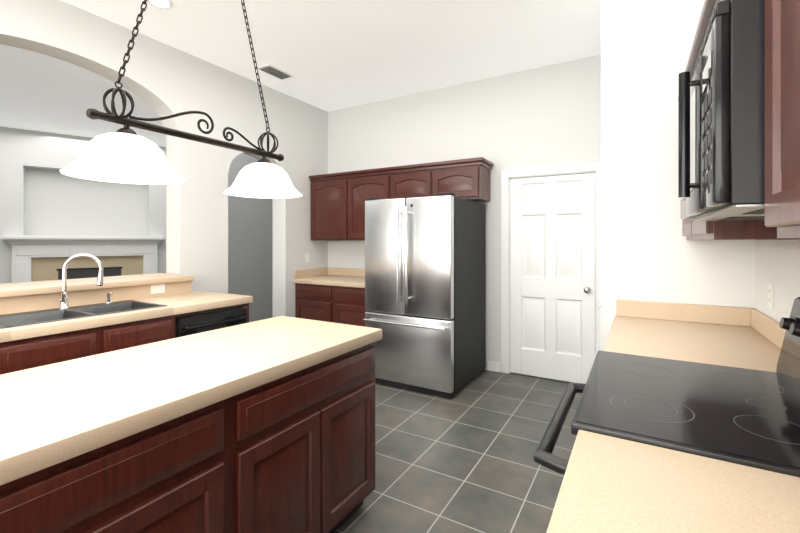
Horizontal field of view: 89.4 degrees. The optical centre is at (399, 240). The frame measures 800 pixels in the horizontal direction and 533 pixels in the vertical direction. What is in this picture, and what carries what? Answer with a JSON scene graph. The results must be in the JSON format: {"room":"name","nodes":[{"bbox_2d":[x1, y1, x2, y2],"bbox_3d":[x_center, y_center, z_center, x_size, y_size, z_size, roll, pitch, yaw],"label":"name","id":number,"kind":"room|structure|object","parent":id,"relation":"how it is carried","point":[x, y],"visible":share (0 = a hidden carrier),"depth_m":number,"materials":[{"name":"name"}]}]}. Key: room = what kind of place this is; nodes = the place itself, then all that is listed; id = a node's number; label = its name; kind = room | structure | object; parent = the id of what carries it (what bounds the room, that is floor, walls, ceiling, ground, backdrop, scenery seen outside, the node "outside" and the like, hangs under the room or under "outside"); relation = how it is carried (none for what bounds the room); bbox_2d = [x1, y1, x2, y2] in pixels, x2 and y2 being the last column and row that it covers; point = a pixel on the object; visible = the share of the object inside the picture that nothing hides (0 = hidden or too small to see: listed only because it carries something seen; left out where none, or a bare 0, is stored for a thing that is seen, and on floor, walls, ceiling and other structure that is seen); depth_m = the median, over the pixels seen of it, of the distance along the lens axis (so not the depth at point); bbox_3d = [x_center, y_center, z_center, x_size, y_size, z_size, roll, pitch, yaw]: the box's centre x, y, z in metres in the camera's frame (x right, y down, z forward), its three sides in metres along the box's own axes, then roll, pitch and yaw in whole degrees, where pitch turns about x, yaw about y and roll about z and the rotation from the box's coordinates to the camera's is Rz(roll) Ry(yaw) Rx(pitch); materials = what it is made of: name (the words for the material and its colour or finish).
{"room":"kitchen","nodes":[
{"label":"kitchen","id":0,"kind":"room"},
{"bbox_2d":[0,127,165,283],"bbox_3d":[-5.362,-0.180,7.017,5.200,3.120,0.500,0,0,-37],"label":"wall","id":1,"kind":"structure","parent":0,"point":[41,194],"depth_m":6.69,"materials":[{"name":"white paint"}]},
{"bbox_2d":[0,0,327,316],"bbox_3d":[-2.791,-0.180,2.572,0.220,3.120,6.800,0,0,31],"label":"wall","id":2,"kind":"structure","parent":0,"point":[160,79],"depth_m":3.87,"materials":[{"name":"white paint"}]},
{"bbox_2d":[305,253,308,261],"bbox_3d":[-1.168,0.210,5.098,0.011,0.115,0.075,0,0,30],"label":"outlet","id":3,"kind":"object","parent":2,"relation":"attached to","point":[306,254],"depth_m":5.09,"materials":[{"name":"white plastic"}]},
{"bbox_2d":[228,153,272,321],"bbox_3d":[-2.286,-0.180,7.005,0.150,3.120,2.250,0,0,31],"label":"wall","id":4,"kind":"structure","parent":0,"point":[250,246],"depth_m":6.62,"materials":[{"name":"grey paint"}]},
{"bbox_2d":[0,0,600,146],"bbox_3d":[-2.845,-1.790,3.707,10.135,0.100,9.100,0,0,31],"label":"ceiling","id":5,"kind":"structure","parent":0,"point":[330,55],"depth_m":3.66,"materials":[{"name":"white paint"}]},
{"bbox_2d":[147,0,173,8],"bbox_3d":[-1.747,-1.737,2.944,0.175,0.006,0.175,0,0,-14],"label":"recessed light","id":6,"kind":"object","parent":5,"relation":"in","point":[164,4],"visible":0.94,"depth_m":2.94,"materials":[{"name":"white"}]},
{"bbox_2d":[60,0,301,197],"bbox_3d":[-0.800,-0.980,1.667,0.356,1.517,0.956,0,0,31],"label":"pendant light","id":7,"kind":"object","parent":5,"relation":"hanging from","point":[126,154],"visible":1,"depth_m":1.47,"materials":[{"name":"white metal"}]},
{"bbox_2d":[258,64,293,79],"bbox_3d":[-1.282,-1.734,4.168,0.180,0.012,0.340,0,0,31],"label":"ceiling vent","id":8,"kind":"object","parent":5,"relation":"in","point":[271,70],"visible":0.98,"depth_m":4.15,"materials":[{"name":"white metal"}]},
{"bbox_2d":[333,369,581,532],"bbox_3d":[-2.845,1.430,3.707,10.135,0.100,9.100,0,0,31],"label":"floor","id":9,"kind":"structure","parent":0,"point":[461,461],"depth_m":2.56,"materials":[{"name":"tile"}]},
{"bbox_2d":[0,236,165,282],"bbox_3d":[-5.073,0.652,6.638,2.140,1.455,0.447,0,0,-37],"label":"fireplace","id":10,"kind":"object","parent":9,"relation":"on","point":[39,258],"visible":0.58,"depth_m":6.66,"materials":[{"name":"wood"}]},
{"bbox_2d":[0,253,252,374],"bbox_3d":[-2.583,0.732,2.139,1.217,1.296,3.465,0,0,31],"label":"sink counter","id":11,"kind":"object","parent":9,"relation":"on","point":[43,323],"depth_m":2.68,"materials":[{"name":"brown wood"}]},
{"bbox_2d":[0,336,381,532],"bbox_3d":[-1.081,0.945,1.136,0.719,0.870,2.610,0,0,31],"label":"kitchen island","id":12,"kind":"object","parent":9,"relation":"on","point":[265,426],"depth_m":1.36,"materials":[{"name":"brown wood"}]},
{"bbox_2d":[0,316,381,479],"bbox_3d":[-1.081,0.482,1.136,0.735,0.054,2.660,0,0,31],"label":"island countertop","id":13,"kind":"structure","parent":12,"relation":"on","point":[51,411],"depth_m":1.33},
{"bbox_2d":[294,267,366,326],"bbox_3d":[-0.608,0.868,4.863,1.208,1.025,0.628,0,0,31],"label":"base cabinet","id":14,"kind":"object","parent":9,"relation":"on","point":[331,294],"visible":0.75,"depth_m":4.69,"materials":[{"name":"brown wood"}]},
{"bbox_2d":[363,193,485,398],"bbox_3d":[0.261,0.482,4.069,0.910,1.795,0.982,0,0,31],"label":"refrigerator","id":15,"kind":"object","parent":9,"relation":"on","point":[425,283],"visible":0.96,"depth_m":3.69,"materials":[{"name":"silver metal"}]},
{"bbox_2d":[534,297,799,476],"bbox_3d":[0.858,0.782,1.177,0.775,1.195,0.766,0,0,31],"label":"electric range","id":16,"kind":"object","parent":9,"relation":"on","point":[745,417],"visible":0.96,"depth_m":1.10,"materials":[{"name":"black glass"}]},
{"bbox_2d":[546,299,799,532],"bbox_3d":[0.478,0.868,0.412,0.656,1.025,4.396,0,0,31],"label":"countertop","id":17,"kind":"structure","parent":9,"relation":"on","point":[609,484],"depth_m":0.79,"materials":[{"name":"beige laminate"}]},
{"bbox_2d":[328,54,600,373],"bbox_3d":[0.813,-0.180,4.469,4.505,3.120,0.174,0,0,31],"label":"wall","id":18,"kind":"structure","parent":0,"point":[467,120],"depth_m":4.28,"materials":[{"name":"white paint"}]},
{"bbox_2d":[309,173,348,240],"bbox_3d":[-0.801,-0.397,5.137,0.598,0.785,0.352,0,0,31],"label":"upper cabinet","id":19,"kind":"object","parent":18,"relation":"attached to","point":[338,200],"depth_m":4.97,"materials":[{"name":"brown wood"}]},
{"bbox_2d":[349,169,388,240],"bbox_3d":[-0.286,-0.397,4.834,0.598,0.785,0.352,0,0,31],"label":"upper cabinet","id":20,"kind":"object","parent":18,"relation":"attached to","point":[375,183],"depth_m":4.73,"materials":[{"name":"brown wood"}]},
{"bbox_2d":[389,165,432,198],"bbox_3d":[0.197,-0.605,4.549,0.523,0.370,0.352,0,0,31],"label":"upper cabinet","id":21,"kind":"object","parent":18,"relation":"attached to","point":[411,181],"depth_m":4.39,"materials":[{"name":"brown wood"}]},
{"bbox_2d":[433,161,492,201],"bbox_3d":[0.647,-0.605,4.284,0.522,0.370,0.352,0,0,31],"label":"upper cabinet","id":22,"kind":"object","parent":18,"relation":"attached to","point":[468,180],"depth_m":4.12,"materials":[{"name":"brown wood"}]},
{"bbox_2d":[510,173,600,383],"bbox_3d":[1.516,0.362,3.980,0.871,2.012,0.106,0,0,31],"label":"door","id":23,"kind":"structure","parent":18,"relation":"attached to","point":[552,277],"depth_m":4.00,"materials":[{"name":"white wood"}]},
{"bbox_2d":[592,162,600,357],"bbox_3d":[1.586,0.323,3.127,0.039,2.115,1.399,0,0,30],"label":"door frame","id":24,"kind":"structure","parent":0,"point":[596,166],"depth_m":3.77,"materials":[{"name":"white paint"}]},
{"bbox_2d":[601,0,755,350],"bbox_3d":[1.921,-0.180,2.931,0.735,3.120,1.400,0,0,31],"label":"wall","id":25,"kind":"structure","parent":0,"point":[649,252],"depth_m":2.38,"materials":[{"name":"white paint"}]},
{"bbox_2d":[756,240,799,322],"bbox_3d":[0.970,-0.180,0.444,0.150,3.120,6.950,0,0,31],"label":"wall","id":26,"kind":"structure","parent":0,"point":[778,264],"depth_m":1.79,"materials":[{"name":"white paint"}]},
{"bbox_2d":[682,219,685,235],"bbox_3d":[1.618,-0.397,2.014,0.317,0.785,0.480,0,0,31],"label":"upper cabinet","id":27,"kind":"object","parent":26,"relation":"attached to","point":[683,221],"depth_m":2.22,"materials":[{"name":"brown wood"}]},
{"bbox_2d":[702,0,717,42],"bbox_3d":[1.154,-0.650,1.226,0.317,0.280,0.385,0,0,31],"label":"upper cabinet","id":28,"kind":"object","parent":26,"relation":"attached to","point":[710,4],"depth_m":1.42,"materials":[{"name":"brown wood"}]},
{"bbox_2d":[678,0,764,220],"bbox_3d":[1.004,-0.286,1.092,0.437,0.435,0.758,0,0,31],"label":"microwave","id":29,"kind":"object","parent":28,"relation":"attached to","point":[721,134],"visible":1,"depth_m":0.84,"materials":[{"name":"black metal"}]},
{"bbox_2d":[686,24,749,239],"bbox_3d":[1.374,-0.397,1.600,0.317,0.785,0.481,0,0,31],"label":"upper cabinet","id":30,"kind":"object","parent":26,"relation":"attached to","point":[695,230],"depth_m":1.48,"materials":[{"name":"brown wood"}]},
{"bbox_2d":[768,283,773,308],"bbox_3d":[1.726,0.256,1.885,0.008,0.115,0.075,0,0,30],"label":"outlet","id":31,"kind":"object","parent":26,"relation":"attached to","point":[770,295],"depth_m":1.86,"materials":[{"name":"white plastic"}]},
{"bbox_2d":[750,0,799,239],"bbox_3d":[0.748,-0.397,0.538,0.317,0.785,0.444,0,0,31],"label":"upper cabinet","id":32,"kind":"object","parent":26,"relation":"attached to","point":[781,221],"depth_m":0.71,"materials":[{"name":"brown wood"}]}
]}

